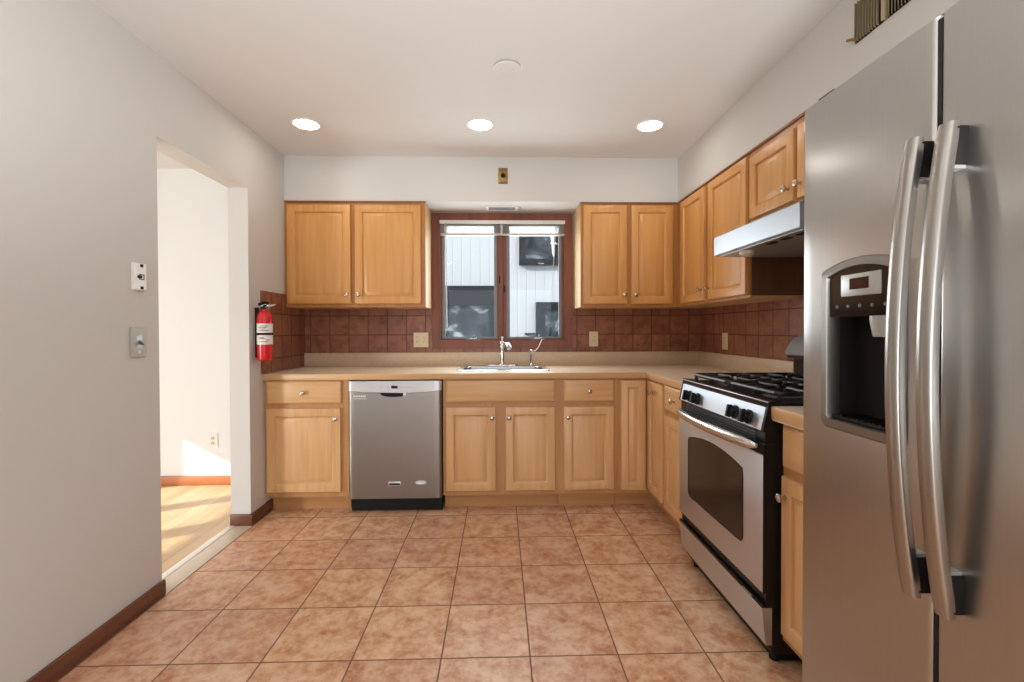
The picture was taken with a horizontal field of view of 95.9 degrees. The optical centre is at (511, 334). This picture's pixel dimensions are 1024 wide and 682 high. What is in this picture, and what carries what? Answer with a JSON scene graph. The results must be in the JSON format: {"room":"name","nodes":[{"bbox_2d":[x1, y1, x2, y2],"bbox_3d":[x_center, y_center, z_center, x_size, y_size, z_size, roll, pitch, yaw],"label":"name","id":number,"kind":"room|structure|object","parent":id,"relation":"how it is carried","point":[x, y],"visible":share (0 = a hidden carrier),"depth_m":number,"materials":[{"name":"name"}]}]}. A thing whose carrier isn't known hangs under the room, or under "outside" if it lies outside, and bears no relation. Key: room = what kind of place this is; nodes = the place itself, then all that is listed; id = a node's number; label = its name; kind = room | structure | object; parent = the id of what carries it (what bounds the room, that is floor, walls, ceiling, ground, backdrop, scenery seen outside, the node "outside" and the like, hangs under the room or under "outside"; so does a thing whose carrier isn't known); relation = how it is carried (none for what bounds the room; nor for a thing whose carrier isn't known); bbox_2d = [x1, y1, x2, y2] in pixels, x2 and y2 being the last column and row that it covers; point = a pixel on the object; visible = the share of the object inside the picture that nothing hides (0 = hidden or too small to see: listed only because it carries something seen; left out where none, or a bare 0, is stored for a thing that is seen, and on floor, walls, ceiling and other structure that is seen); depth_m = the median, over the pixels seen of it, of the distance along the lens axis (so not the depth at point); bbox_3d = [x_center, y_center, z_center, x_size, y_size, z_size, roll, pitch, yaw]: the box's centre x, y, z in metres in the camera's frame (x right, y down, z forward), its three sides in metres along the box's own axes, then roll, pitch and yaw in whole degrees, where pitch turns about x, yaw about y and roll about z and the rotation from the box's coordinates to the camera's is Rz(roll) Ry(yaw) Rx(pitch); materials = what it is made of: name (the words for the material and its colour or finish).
{"room":"kitchen","nodes":[
{"label":"kitchen","id":0,"kind":"room"},
{"bbox_2d":[0,0,303,681],"bbox_3d":[-1.608,-0.007,0.448,0.120,2.519,6.383,0,1,-2],"label":"wall","id":1,"kind":"structure","parent":0,"point":[87,107],"depth_m":1.73,"materials":[{"name":"paint"}]},
{"bbox_2d":[26,579,165,681],"bbox_3d":[-1.516,1.175,-0.263,0.016,0.072,4.731,0,1,-2],"label":"baseboard","id":2,"kind":"structure","parent":1,"relation":"attached to","point":[72,657],"depth_m":1.75,"materials":[{"name":"brown wood"}]},
{"bbox_2d":[129,327,146,357],"bbox_3d":[-1.576,0.032,1.957,0.026,0.126,0.082,0,1,-2],"label":"light switch","id":3,"kind":"object","parent":1,"relation":"attached to","point":[137,335],"visible":1,"depth_m":1.95,"materials":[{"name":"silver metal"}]},
{"bbox_2d":[131,262,146,290],"bbox_3d":[-1.581,-0.246,1.959,0.016,0.114,0.067,0,1,-2],"label":"phone jack","id":4,"kind":"object","parent":1,"relation":"attached to","point":[138,270],"visible":1,"depth_m":1.95,"materials":[{"name":"white plastic"}]},
{"bbox_2d":[230,499,272,525],"bbox_3d":[-1.665,1.137,2.963,0.136,0.072,0.271,0,1,-2],"label":"baseboard","id":5,"kind":"structure","parent":1,"relation":"attached to","point":[235,519],"depth_m":2.83,"materials":[{"name":"brown wood"}]},
{"bbox_2d":[255,301,275,360],"bbox_3d":[-1.556,-0.025,2.903,0.116,0.373,0.094,0,1,-2],"label":"fire extinguisher","id":6,"kind":"object","parent":1,"relation":"attached to","point":[263,319],"visible":1,"depth_m":2.87,"materials":[{"name":"red paint"}]},
{"bbox_2d":[259,327,268,341],"bbox_3d":[-1.540,-0.005,2.866,0.059,0.102,0.011,0,1,-22],"label":"print","id":7,"kind":"object","parent":6,"relation":"attached to","point":[263,331],"depth_m":2.86},
{"bbox_2d":[260,290,304,373],"bbox_3d":[-1.621,-0.020,3.294,0.010,0.537,0.654,0,1,-2],"label":"tiled wall","id":8,"kind":"structure","parent":1,"relation":"attached to","point":[288,323],"depth_m":3.28,"materials":[{"name":"brown tile"}]},
{"bbox_2d":[161,485,230,573],"bbox_3d":[-3.597,1.256,-1.014,3.945,0.060,9.141,0,1,-2],"label":"floor","id":9,"kind":"structure","parent":0,"point":[191,515],"depth_m":2.97,"materials":[{"name":"brown wood"}]},
{"bbox_2d":[162,526,234,579],"bbox_3d":[-1.704,1.186,2.460,0.040,0.027,0.734,0,1,-2],"label":"threshold","id":10,"kind":"object","parent":9,"relation":"on","point":[186,559],"visible":0.4,"depth_m":2.47,"materials":[{"name":"beige wood"}]},
{"bbox_2d":[157,168,573,475],"bbox_3d":[-2.090,-0.044,3.689,7.424,2.519,0.209,0,1,-2],"label":"wall","id":11,"kind":"structure","parent":0,"point":[192,207],"depth_m":3.57,"materials":[{"name":"paint"}]},
{"bbox_2d":[161,475,230,485],"bbox_3d":[-3.722,1.135,3.546,3.945,0.074,0.016,0,1,-2],"label":"baseboard","id":12,"kind":"structure","parent":11,"relation":"attached to","point":[218,479],"depth_m":3.57,"materials":[{"name":"brown wood"}]},
{"bbox_2d":[208,433,217,447],"bbox_3d":[-2.321,0.823,3.584,0.074,0.118,0.008,0,1,-2],"label":"electrical outlet","id":13,"kind":"object","parent":11,"relation":"attached to","point":[212,437],"visible":1,"depth_m":3.58,"materials":[{"name":"plastic"}]},
{"bbox_2d":[284,200,431,308],"bbox_3d":[-1.127,-0.581,3.447,1.007,0.763,0.360,0,1,-2],"label":"upper cabinet","id":14,"kind":"object","parent":11,"relation":"attached to","point":[339,254],"visible":1,"depth_m":3.31,"materials":[{"name":"brown wood"}]},
{"bbox_2d":[305,306,699,352],"bbox_3d":[-0.056,-0.003,3.668,3.159,0.445,0.008,0,1,-2],"label":"tiled wall","id":15,"kind":"structure","parent":11,"relation":"attached to","point":[326,330],"depth_m":3.66,"materials":[{"name":"brown tile"}]},
{"bbox_2d":[414,332,428,346],"bbox_3d":[-0.718,0.040,3.642,0.116,0.116,0.007,0,1,-2],"label":"electrical outlet","id":16,"kind":"object","parent":15,"relation":"attached to","point":[420,338],"visible":1,"depth_m":3.64,"materials":[{"name":"beige plastic"}]},
{"bbox_2d":[589,332,597,346],"bbox_3d":[0.652,0.034,3.679,0.072,0.119,0.007,0,1,-2],"label":"electrical outlet","id":17,"kind":"object","parent":15,"relation":"attached to","point":[593,336],"visible":1,"depth_m":3.68,"materials":[{"name":"beige plastic"}]},
{"bbox_2d":[432,213,572,348],"bbox_3d":[-0.076,-0.425,3.734,1.112,1.069,0.181,0,1,-2],"label":"window","id":18,"kind":"structure","parent":11,"relation":"in","point":[501,243],"depth_m":3.66,"materials":[{"name":"brown wood"}]},
{"bbox_2d":[439,220,564,326],"bbox_3d":[-0.074,-0.481,3.655,0.990,0.843,0.047,0,1,-2],"label":"window blind","id":19,"kind":"object","parent":18,"relation":"attached to","point":[555,228],"visible":1,"depth_m":3.65,"materials":[{"name":"white plastic"}]},
{"bbox_2d":[574,202,677,308],"bbox_3d":[0.852,-0.588,3.501,0.719,0.763,0.360,0,1,-2],"label":"upper cabinet","id":20,"kind":"object","parent":11,"relation":"attached to","point":[626,253],"visible":1,"depth_m":3.36,"materials":[{"name":"brown wood"}]},
{"bbox_2d":[56,500,801,681],"bbox_3d":[0.068,1.226,0.563,3.289,0.060,6.293,0,1,-2],"label":"floor","id":21,"kind":"structure","parent":0,"point":[541,593],"depth_m":1.98,"materials":[{"name":"tile"}]},
{"bbox_2d":[165,526,251,594],"bbox_3d":[-1.634,1.187,2.462,0.101,0.024,0.734,0,1,-2],"label":"threshold","id":22,"kind":"object","parent":21,"relation":"on","point":[173,580],"visible":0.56,"depth_m":2.42,"materials":[{"name":"wood"}]},
{"bbox_2d":[265,380,351,508],"bbox_3d":[-1.351,0.730,3.305,0.543,0.876,0.658,0,1,-2],"label":"base cabinet","id":23,"kind":"object","parent":21,"relation":"on","point":[307,421],"visible":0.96,"depth_m":3.01,"materials":[{"name":"brown wood"}]},
{"bbox_2d":[349,379,444,510],"bbox_3d":[-0.771,0.729,3.319,0.604,0.862,0.626,0,1,-2],"label":"dishwasher","id":24,"kind":"object","parent":21,"relation":"on","point":[396,426],"visible":0.99,"depth_m":3.01,"materials":[{"name":"metal"}]},
{"bbox_2d":[443,379,558,506],"bbox_3d":[-0.078,0.726,3.340,0.768,0.876,0.658,0,1,-2],"label":"base cabinet","id":25,"kind":"object","parent":21,"relation":"on","point":[501,436],"visible":0.99,"depth_m":3.05,"materials":[{"name":"brown wood"}]},
{"bbox_2d":[558,378,616,504],"bbox_3d":[0.501,0.724,3.356,0.390,0.876,0.658,0,1,-2],"label":"base cabinet","id":26,"kind":"object","parent":21,"relation":"on","point":[587,407],"visible":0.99,"depth_m":3.06,"materials":[{"name":"brown wood"}]},
{"bbox_2d":[614,378,677,527],"bbox_3d":[1.113,0.723,3.244,0.826,0.876,0.915,0,1,-2],"label":"base cabinet","id":27,"kind":"object","parent":21,"relation":"on","point":[641,411],"visible":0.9,"depth_m":3.07,"materials":[{"name":"brown wood"}]},
{"bbox_2d":[664,385,681,529],"bbox_3d":[1.211,0.731,2.593,0.666,0.876,0.389,0,1,-2],"label":"base cabinet","id":28,"kind":"object","parent":21,"relation":"on","point":[672,402],"visible":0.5,"depth_m":2.63,"materials":[{"name":"brown wood"}]},
{"bbox_2d":[263,351,793,388],"bbox_3d":[-0.042,0.218,3.011,3.146,0.146,1.309,0,1,-2],"label":"countertop","id":29,"kind":"structure","parent":28,"relation":"on","point":[669,368],"depth_m":3.44,"materials":[{"name":"beige laminate"}]},
{"bbox_2d":[486,337,517,365],"bbox_3d":[-0.073,0.126,3.499,0.250,0.224,0.190,0,1,-2],"label":"faucet","id":30,"kind":"object","parent":29,"relation":"on","point":[502,344],"visible":1,"depth_m":3.55,"materials":[{"name":"silver metal"}]},
{"bbox_2d":[457,365,549,370],"bbox_3d":[-0.065,0.330,3.386,0.646,0.180,0.435,0,1,-2],"label":"sink","id":31,"kind":"object","parent":29,"relation":"in","point":[464,367],"visible":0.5,"depth_m":3.52,"materials":[{"name":"metal"}]},
{"bbox_2d":[529,339,542,365],"bbox_3d":[0.185,0.133,3.573,0.111,0.208,0.040,0,1,-2],"label":"water faucet","id":32,"kind":"object","parent":31,"relation":"on","point":[530,350],"visible":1,"depth_m":3.57,"materials":[{"name":"silver metal"}]},
{"bbox_2d":[676,335,803,660],"bbox_3d":[1.180,0.590,2.013,0.743,1.172,0.759,0,1,-2],"label":"gas range","id":33,"kind":"object","parent":21,"relation":"on","point":[731,469],"visible":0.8,"depth_m":1.83,"materials":[{"name":"silver metal"}]},
{"bbox_2d":[682,378,803,409],"bbox_3d":[1.167,0.245,2.008,0.558,0.032,0.759,0,1,-2],"label":"cooktop","id":34,"kind":"object","parent":33,"relation":"in","point":[749,399],"depth_m":1.87,"materials":[{"name":"metal"}]},
{"bbox_2d":[775,424,802,658],"bbox_3d":[1.242,0.744,1.443,0.666,0.876,0.383,0,1,-2],"label":"base cabinet","id":35,"kind":"object","parent":21,"relation":"on","point":[791,497],"visible":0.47,"depth_m":1.56,"materials":[{"name":"brown wood"}]},
{"bbox_2d":[771,406,803,429],"bbox_3d":[1.245,0.277,1.437,0.660,0.050,0.386,0,1,-2],"label":"countertop","id":36,"kind":"structure","parent":35,"relation":"on","point":[792,416],"depth_m":1.54,"materials":[{"name":"beige laminate"}]},
{"bbox_2d":[802,0,1023,681],"bbox_3d":[1.147,0.282,0.773,0.874,1.776,0.916,0,1,-2],"label":"refrigerator","id":37,"kind":"object","parent":21,"relation":"on","point":[913,419],"visible":1,"depth_m":0.85,"materials":[{"name":"grey metal"}]},
{"bbox_2d":[92,0,842,168],"bbox_3d":[-1.967,-1.289,-0.945,7.424,0.120,9.450,0,1,-2],"label":"ceiling","id":38,"kind":"structure","parent":0,"point":[378,77],"depth_m":2.18,"materials":[{"name":"paint"}]},
{"bbox_2d":[290,118,320,130],"bbox_3d":[-1.246,-1.273,2.794,0.172,0.005,0.172,0,1,-2],"label":"recessed light","id":39,"kind":"object","parent":38,"relation":"in","point":[301,123],"visible":1,"depth_m":2.79,"materials":[{"name":"white glass"}]},
{"bbox_2d":[466,118,493,130],"bbox_3d":[-0.194,-1.276,2.809,0.172,0.005,0.172,0,1,-2],"label":"recessed light","id":40,"kind":"object","parent":38,"relation":"in","point":[477,124],"visible":1,"depth_m":2.80,"materials":[{"name":"white glass"}]},
{"bbox_2d":[492,60,521,76],"bbox_3d":[-0.024,-1.266,2.201,0.139,0.014,0.139,0,1,-2],"label":"cover plate","id":41,"kind":"object","parent":38,"relation":"attached to","point":[503,68],"visible":1,"depth_m":2.19,"materials":[{"name":"paint"}]},
{"bbox_2d":[284,0,959,212],"bbox_3d":[0.026,-1.093,0.525,3.159,0.320,6.273,0,1,-2],"label":"soffit","id":42,"kind":"structure","parent":38,"relation":"attached to","point":[823,60],"depth_m":3.31,"materials":[{"name":"paint"}]},
{"bbox_2d":[498,168,507,183],"bbox_3d":[-0.065,-1.149,3.336,0.067,0.113,0.012,0,1,-2],"label":"junction box cover","id":43,"kind":"object","parent":42,"relation":"attached to","point":[502,172],"visible":1,"depth_m":3.33,"materials":[{"name":"gold metal"}]},
{"bbox_2d":[486,206,520,210],"bbox_3d":[-0.063,-0.963,3.521,0.263,0.008,0.114,0,1,-2],"label":"air register","id":44,"kind":"object","parent":42,"relation":"attached to","point":[489,208],"visible":1,"depth_m":3.52,"materials":[{"name":"white metal"}]},
{"bbox_2d":[846,0,909,43],"bbox_3d":[1.256,-1.133,1.454,0.020,0.143,0.524,0,1,-2],"label":"wall vent","id":45,"kind":"object","parent":42,"relation":"attached to","point":[868,14],"visible":1,"depth_m":1.62,"materials":[{"name":"metal"}]},
{"bbox_2d":[635,119,664,131],"bbox_3d":[0.846,-1.280,2.829,0.172,0.005,0.172,0,1,-2],"label":"recessed light","id":46,"kind":"object","parent":38,"relation":"in","point":[650,125],"visible":1,"depth_m":2.82,"materials":[{"name":"white glass"}]},
{"bbox_2d":[785,335,803,358],"bbox_3d":[1.485,0.063,2.014,0.122,0.120,0.752,0,1,-2],"label":"backguard","id":47,"kind":"object","parent":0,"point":[795,349],"depth_m":2.33,"materials":[{"name":"silver metal"}]},
{"bbox_3d":[1.670,-0.018,0.542,0.120,2.519,6.393,0,1,-2],"label":"wall","id":48,"kind":"structure","parent":0,"visible":0},
{"bbox_2d":[700,298,803,360],"bbox_3d":[1.551,-0.176,2.474,0.010,0.810,2.464,0,1,-2],"label":"tiled wall","id":49,"kind":"structure","parent":48,"relation":"attached to","point":[766,330],"depth_m":2.92,"materials":[{"name":"brown tile"}]},
{"bbox_2d":[722,333,727,349],"bbox_3d":[1.520,0.046,3.297,0.007,0.118,0.074,0,1,-2],"label":"electrical outlet","id":50,"kind":"object","parent":49,"relation":"attached to","point":[724,335],"visible":1,"depth_m":3.28,"materials":[{"name":"beige plastic"}]},
{"bbox_2d":[664,151,803,308],"bbox_3d":[1.350,-0.584,3.052,0.356,0.763,1.286,0,1,-2],"label":"upper cabinet","id":51,"kind":"object","parent":49,"relation":"attached to","point":[719,206],"visible":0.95,"depth_m":2.67,"materials":[{"name":"brown wood"}]},
{"bbox_2d":[749,105,812,221],"bbox_3d":[1.378,-0.757,2.018,0.356,0.393,0.776,0,1,-2],"label":"upper cabinet","id":52,"kind":"object","parent":49,"relation":"attached to","point":[777,163],"visible":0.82,"depth_m":2.14,"materials":[{"name":"brown wood"}]},
{"bbox_2d":[714,200,803,256],"bbox_3d":[1.305,-0.464,2.053,0.501,0.188,0.680,0,1,-2],"label":"range hood","id":53,"kind":"object","parent":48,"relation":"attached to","point":[780,233],"visible":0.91,"depth_m":2.02,"materials":[{"name":"metal"}]},
{"label":"outside","id":54,"kind":"structure","parent":0,"visible":0},
{"bbox_3d":[0.006,1.928,0.023,50.000,0.050,50.000,0,1,-2],"label":"ground","id":55,"kind":"structure","parent":54,"visible":0},
{"bbox_2d":[445,236,558,336],"bbox_3d":[-0.259,-0.407,9.392,14.000,4.400,3.200,0,1,-2],"label":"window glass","id":56,"kind":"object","parent":55,"relation":"on","point":[470,259],"visible":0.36,"depth_m":7.97,"materials":[{"name":"white"}]},
{"bbox_2d":[550,236,553,256],"bbox_3d":[0.682,-1.633,7.966,0.090,0.620,0.006,0,1,-2],"label":"curtain","id":57,"kind":"object","parent":56,"relation":"hanging from","point":[551,237],"depth_m":7.97,"materials":[{"name":"white fabric"}]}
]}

